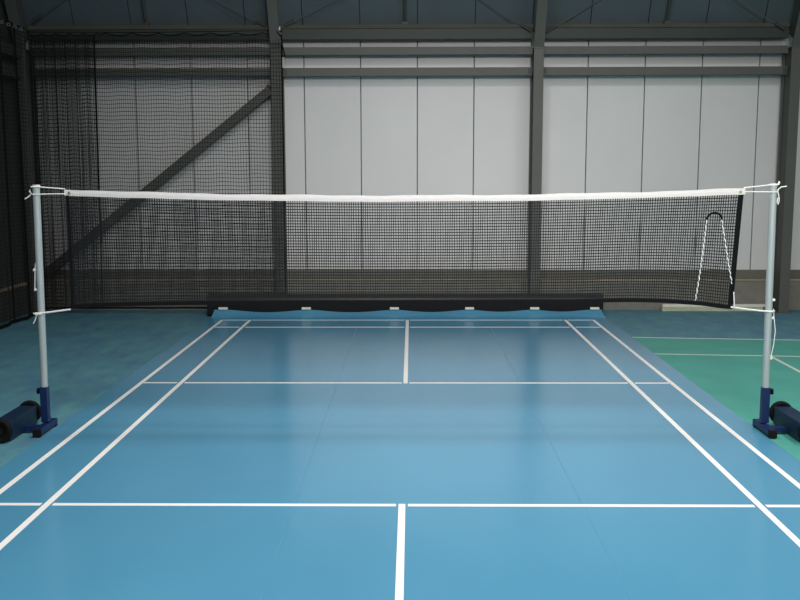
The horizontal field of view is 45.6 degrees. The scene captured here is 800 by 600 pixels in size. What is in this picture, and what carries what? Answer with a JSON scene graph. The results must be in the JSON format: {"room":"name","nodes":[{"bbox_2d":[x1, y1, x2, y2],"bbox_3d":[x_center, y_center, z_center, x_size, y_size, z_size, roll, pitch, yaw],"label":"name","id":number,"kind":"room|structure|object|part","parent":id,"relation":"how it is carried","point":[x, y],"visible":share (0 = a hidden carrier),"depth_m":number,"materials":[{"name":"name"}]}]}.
{"room":"sports hall","nodes":[
{"label":"sports hall","id":0,"kind":"room"},
{"bbox_2d":[0,0,27,287],"bbox_3d":[-4.696,-1.515,3.558,0.150,5.400,16.300,0,8,1],"label":"wall","id":1,"kind":"structure","parent":0,"point":[3,13],"depth_m":11.06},
{"bbox_2d":[0,40,20,57],"bbox_3d":[-4.549,-1.844,3.320,0.130,0.125,15.520,0,8,1],"label":"steel beam","id":2,"kind":"structure","parent":1,"relation":"attached to","point":[9,45],"depth_m":10.70,"materials":[{"name":"grey metal"}]},
{"bbox_2d":[2,62,21,78],"bbox_3d":[-4.549,-1.613,3.351,0.130,0.135,15.520,0,8,1],"label":"steel beam","id":3,"kind":"structure","parent":1,"relation":"attached to","point":[8,70],"depth_m":10.73,"materials":[{"name":"grey metal"}]},
{"bbox_2d":[0,282,28,322],"bbox_3d":[-4.602,0.995,3.754,0.092,0.372,16.030,0,8,1],"label":"baseboard","id":4,"kind":"structure","parent":1,"relation":"attached to","point":[18,289],"depth_m":11.08,"materials":[{"name":"black"}]},
{"bbox_2d":[0,310,799,467],"bbox_3d":[2.413,1.268,3.765,14.560,0.201,16.550,0,8,1],"label":"floor","id":5,"kind":"structure","parent":0,"point":[90,352],"depth_m":8.92,"materials":[{"name":"green plastic"}]},
{"bbox_2d":[4,0,48,312],"bbox_3d":[-4.408,-2.280,10.815,0.156,5.002,1.145,0,8,1],"label":"steel column","id":6,"kind":"structure","parent":5,"relation":"on","point":[14,10],"depth_m":11.18,"materials":[{"name":"grey metal"}]},
{"bbox_2d":[28,25,269,41],"bbox_3d":[-2.920,-3.138,11.174,2.842,0.187,0.200,0,8,1],"label":"beam","id":7,"kind":"structure","parent":6,"relation":"attached to","point":[173,29],"depth_m":11.09,"materials":[{"name":"grey metal"}]},
{"bbox_2d":[31,0,62,22],"bbox_3d":[-3.829,-3.494,10.962,0.929,0.558,0.036,1,8,8],"label":"rod","id":8,"kind":"object","parent":7,"relation":"attached to","point":[39,15],"visible":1,"depth_m":11.03,"materials":[{"name":"metal"}]},
{"bbox_2d":[141,0,149,24],"bbox_3d":[-2.985,-3.496,11.023,0.070,0.612,0.327,0,8,1],"label":"strut","id":9,"kind":"object","parent":7,"relation":"on","point":[142,1],"visible":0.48,"depth_m":11.10,"materials":[{"name":"grey metal"}]},
{"bbox_2d":[215,0,265,26],"bbox_3d":[-2.038,-3.409,10.981,0.972,0.499,0.036,0,8,-3],"label":"rod","id":10,"kind":"object","parent":7,"relation":"attached to","point":[256,20],"visible":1,"depth_m":11.01,"materials":[{"name":"metal"}]},
{"bbox_2d":[29,47,270,56],"bbox_3d":[-2.920,-2.912,11.169,2.842,0.088,0.100,0,8,1],"label":"steel beam","id":11,"kind":"structure","parent":6,"relation":"attached to","point":[237,51],"depth_m":11.12,"materials":[{"name":"grey metal"}]},
{"bbox_2d":[32,68,270,77],"bbox_3d":[-2.920,-2.675,11.193,2.842,0.092,0.115,0,8,1],"label":"steel beam","id":12,"kind":"structure","parent":6,"relation":"attached to","point":[111,72],"depth_m":11.15,"materials":[{"name":"grey metal"}]},
{"bbox_2d":[0,185,57,442],"bbox_3d":[-2.419,0.070,6.048,0.292,1.592,0.535,0,8,1],"label":"net post","id":13,"kind":"object","parent":5,"relation":"on","point":[24,418],"visible":1,"depth_m":6.10,"materials":[{"name":"white metal"}]},
{"bbox_2d":[266,0,287,291],"bbox_3d":[-1.442,-2.281,10.778,0.156,5.002,1.145,0,8,1],"label":"steel column","id":14,"kind":"structure","parent":5,"relation":"on","point":[272,5],"depth_m":11.11,"materials":[{"name":"grey metal"}]},
{"bbox_2d":[27,26,286,308],"bbox_3d":[-2.805,-1.513,11.126,2.987,3.266,0.104,0,8,1],"label":"netting","id":15,"kind":"object","parent":14,"relation":"hanging from","point":[35,79],"visible":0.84,"depth_m":11.08,"materials":[{"name":"black fabric"}]},
{"bbox_3d":[-1.419,-2.944,10.917,0.208,0.303,0.021,0,8,1],"label":"pull cord","id":16,"kind":"part","parent":15,"relation":"part of","materials":[{"name":"black fabric"}]},
{"bbox_2d":[45,85,271,275],"bbox_3d":[-2.898,-1.411,11.356,2.816,2.269,0.095,0,8,1],"label":"diagonal brace","id":17,"kind":"object","parent":14,"relation":"attached to","point":[198,150],"visible":0.55,"depth_m":11.26,"materials":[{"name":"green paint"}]},
{"bbox_2d":[283,67,531,76],"bbox_3d":[0.084,-2.676,11.156,2.919,0.092,0.115,0,8,1],"label":"steel beam","id":18,"kind":"structure","parent":14,"relation":"attached to","point":[409,71],"depth_m":11.12,"materials":[{"name":"grey metal"}]},
{"bbox_2d":[282,24,532,40],"bbox_3d":[0.084,-3.139,11.137,2.919,0.187,0.200,0,8,1],"label":"beam","id":19,"kind":"structure","parent":14,"relation":"attached to","point":[367,32],"depth_m":11.05,"materials":[{"name":"grey metal"}]},
{"bbox_2d":[284,0,335,26],"bbox_3d":[-0.834,-3.409,10.966,1.032,0.500,0.036,0,8,4],"label":"rod","id":20,"kind":"object","parent":19,"relation":"attached to","point":[293,20],"visible":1,"depth_m":11.00,"materials":[{"name":"metal"}]},
{"bbox_2d":[402,0,407,23],"bbox_3d":[0.057,-3.497,10.985,0.070,0.612,0.327,0,8,1],"label":"strut","id":21,"kind":"object","parent":19,"relation":"on","point":[404,1],"visible":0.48,"depth_m":11.06,"materials":[{"name":"grey metal"}]},
{"bbox_2d":[482,0,531,31],"bbox_3d":[1.077,-3.371,10.951,0.904,0.558,0.036,0,8,-3],"label":"rod","id":22,"kind":"object","parent":19,"relation":"attached to","point":[522,25],"visible":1,"depth_m":10.98,"materials":[{"name":"metal"}]},
{"bbox_2d":[283,46,532,55],"bbox_3d":[0.084,-2.913,11.132,2.919,0.088,0.100,0,8,1],"label":"steel beam","id":23,"kind":"structure","parent":14,"relation":"attached to","point":[483,50],"depth_m":11.09,"materials":[{"name":"grey metal"}]},
{"bbox_2d":[0,310,799,599],"bbox_3d":[0.019,0.906,5.431,4.579,0.086,11.390,0,8,1],"label":"court","id":24,"kind":"object","parent":5,"relation":"on","point":[298,454],"visible":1,"depth_m":5.20,"materials":[{"name":"blue plastic"}]},
{"bbox_2d":[207,293,603,315],"bbox_3d":[0.053,0.053,11.160,4.630,0.268,0.248,0,8,1],"label":"roll","id":25,"kind":"object","parent":5,"relation":"on","point":[561,307],"visible":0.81,"depth_m":11.08,"materials":[{"name":"black fabric"}]},
{"bbox_2d":[527,0,547,292],"bbox_3d":[1.601,-2.282,10.741,0.156,5.002,1.145,0,8,1],"label":"steel column","id":26,"kind":"structure","parent":5,"relation":"on","point":[537,58],"depth_m":11.10,"materials":[{"name":"grey metal"}]},
{"bbox_2d":[544,66,787,75],"bbox_3d":[3.086,-2.677,11.119,2.837,0.092,0.115,0,8,1],"label":"steel beam","id":27,"kind":"structure","parent":26,"relation":"attached to","point":[711,70],"depth_m":11.08,"materials":[{"name":"grey metal"}]},
{"bbox_2d":[545,23,789,39],"bbox_3d":[3.086,-3.140,11.101,2.837,0.187,0.200,0,8,1],"label":"beam","id":28,"kind":"structure","parent":26,"relation":"attached to","point":[626,31],"depth_m":11.02,"materials":[{"name":"grey metal"}]},
{"bbox_2d":[546,0,598,32],"bbox_3d":[2.156,-3.366,10.938,0.953,0.568,0.036,0,8,4],"label":"rod","id":29,"kind":"object","parent":28,"relation":"attached to","point":[554,26],"visible":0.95,"depth_m":10.97,"materials":[{"name":"metal"}]},
{"bbox_2d":[663,0,671,22],"bbox_3d":[3.119,-3.498,10.948,0.070,0.612,0.327,0,8,1],"label":"strut","id":30,"kind":"object","parent":28,"relation":"on","point":[669,1],"visible":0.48,"depth_m":11.04,"materials":[{"name":"grey metal"}]},
{"bbox_2d":[737,0,785,29],"bbox_3d":[3.962,-3.381,10.912,0.973,0.559,0.036,0,8,-3],"label":"rod","id":31,"kind":"object","parent":28,"relation":"attached to","point":[776,23],"visible":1,"depth_m":10.94,"materials":[{"name":"metal"}]},
{"bbox_2d":[660,306,762,310],"bbox_3d":[3.780,0.105,11.541,1.215,0.050,0.095,0,8,1],"label":"plank","id":32,"kind":"object","parent":5,"relation":"on","point":[661,307],"visible":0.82,"depth_m":11.49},
{"bbox_2d":[661,304,764,306],"bbox_3d":[3.815,0.065,11.543,1.265,0.030,0.070,0,8,1],"label":"plank","id":33,"kind":"object","parent":32,"relation":"on","point":[662,305],"visible":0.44,"depth_m":11.51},
{"bbox_2d":[752,183,799,440],"bbox_3d":[2.458,0.068,5.989,0.292,1.592,0.535,0,8,1],"label":"net post","id":34,"kind":"object","parent":5,"relation":"on","point":[786,419],"visible":1,"depth_m":6.05,"materials":[{"name":"white metal"}]},
{"bbox_2d":[25,181,786,359],"bbox_3d":[0.024,-0.173,6.038,4.783,1.145,0.049,0,8,1],"label":"net","id":35,"kind":"object","parent":34,"relation":"attached to","point":[740,192],"visible":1,"depth_m":6.03,"materials":[{"name":"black fabric"}]},
{"bbox_3d":[-2.332,-0.153,6.081,0.021,0.176,0.007,0,8,1],"label":"tie cord","id":36,"kind":"part","parent":35,"relation":"part of","materials":[{"name":"white fabric"}]},
{"bbox_3d":[-2.240,-0.653,6.000,0.258,0.038,0.034,0,8,1],"label":"tie cord","id":37,"kind":"part","parent":35,"relation":"part of","materials":[{"name":"white fabric"}]},
{"bbox_3d":[-2.219,-0.707,5.994,0.208,0.020,0.011,-1,8,-7],"label":"tie cord","id":38,"kind":"part","parent":35,"relation":"part of","materials":[{"name":"white fabric"}]},
{"bbox_3d":[-2.233,0.075,6.096,0.240,0.037,0.030,0,8,-2],"label":"tie cord","id":39,"kind":"part","parent":35,"relation":"part of","materials":[{"name":"white fabric"}]},
{"bbox_3d":[1.903,-0.249,6.011,0.059,0.520,0.021,0,8,1],"label":"loop cord","id":40,"kind":"part","parent":35,"relation":"part of","materials":[{"name":"white fabric"}]},
{"bbox_3d":[2.063,-0.305,6.002,0.089,0.413,0.021,0,8,1],"label":"loop cord","id":41,"kind":"part","parent":35,"relation":"part of","materials":[{"name":"white fabric"}]},
{"bbox_3d":[2.243,0.059,6.039,0.278,0.036,0.028,0,8,3],"label":"tie cord","id":42,"kind":"part","parent":35,"relation":"part of","materials":[{"name":"white fabric"}]},
{"bbox_3d":[2.256,-0.711,5.938,0.208,0.026,0.011,1,8,9],"label":"tie cord","id":43,"kind":"part","parent":35,"relation":"part of","materials":[{"name":"white fabric"}]},
{"bbox_3d":[2.281,-0.692,5.938,0.266,0.043,0.026,0,8,3],"label":"tie cord","id":44,"kind":"part","parent":35,"relation":"part of","materials":[{"name":"white fabric"}]},
{"bbox_3d":[2.380,0.225,6.069,0.031,0.339,0.014,0,8,1],"label":"tie cord","id":45,"kind":"part","parent":35,"relation":"part of","materials":[{"name":"white fabric"}]},
{"bbox_2d":[772,0,799,312],"bbox_3d":[4.562,-2.283,10.705,0.156,5.002,1.145,0,8,1],"label":"steel column","id":46,"kind":"structure","parent":5,"relation":"on","point":[790,83],"depth_m":11.19,"materials":[{"name":"grey metal"}]},
{"bbox_2d":[544,45,787,54],"bbox_3d":[3.086,-2.914,11.095,2.837,0.088,0.100,0,8,1],"label":"steel beam","id":47,"kind":"structure","parent":46,"relation":"attached to","point":[763,49],"depth_m":11.05,"materials":[{"name":"grey metal"}]},
{"bbox_2d":[20,0,795,31],"bbox_3d":[2.452,-3.586,3.038,14.660,2.985,16.390,0,8,1],"label":"ceiling","id":48,"kind":"structure","parent":0,"point":[67,12],"depth_m":11.13,"materials":[{"name":"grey metal"}]},
{"bbox_2d":[0,19,37,328],"bbox_3d":[-4.329,-1.100,8.249,0.108,3.307,5.707,0,8,1],"label":"netting","id":49,"kind":"object","parent":48,"relation":"hanging from","point":[31,307],"visible":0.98,"depth_m":10.59,"materials":[{"name":"black fabric"}]},
{"bbox_2d":[25,30,799,269],"bbox_3d":[2.557,-1.687,11.568,14.460,3.600,0.200,0,8,1],"label":"wall","id":50,"kind":"structure","parent":0,"point":[383,135],"depth_m":11.46,"materials":[{"name":"grey metal"}]},
{"bbox_2d":[46,281,799,309],"bbox_3d":[2.559,-0.079,11.696,14.060,0.380,0.170,0,8,1],"label":"baseboard","id":51,"kind":"structure","parent":50,"relation":"attached to","point":[745,292],"depth_m":11.62,"materials":[{"name":"concrete"}]},
{"bbox_2d":[51,270,799,280],"bbox_3d":[2.558,-0.302,11.614,14.060,0.127,0.093,0,8,1],"label":"trim","id":52,"kind":"structure","parent":50,"relation":"attached to","point":[741,275],"depth_m":11.62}
]}

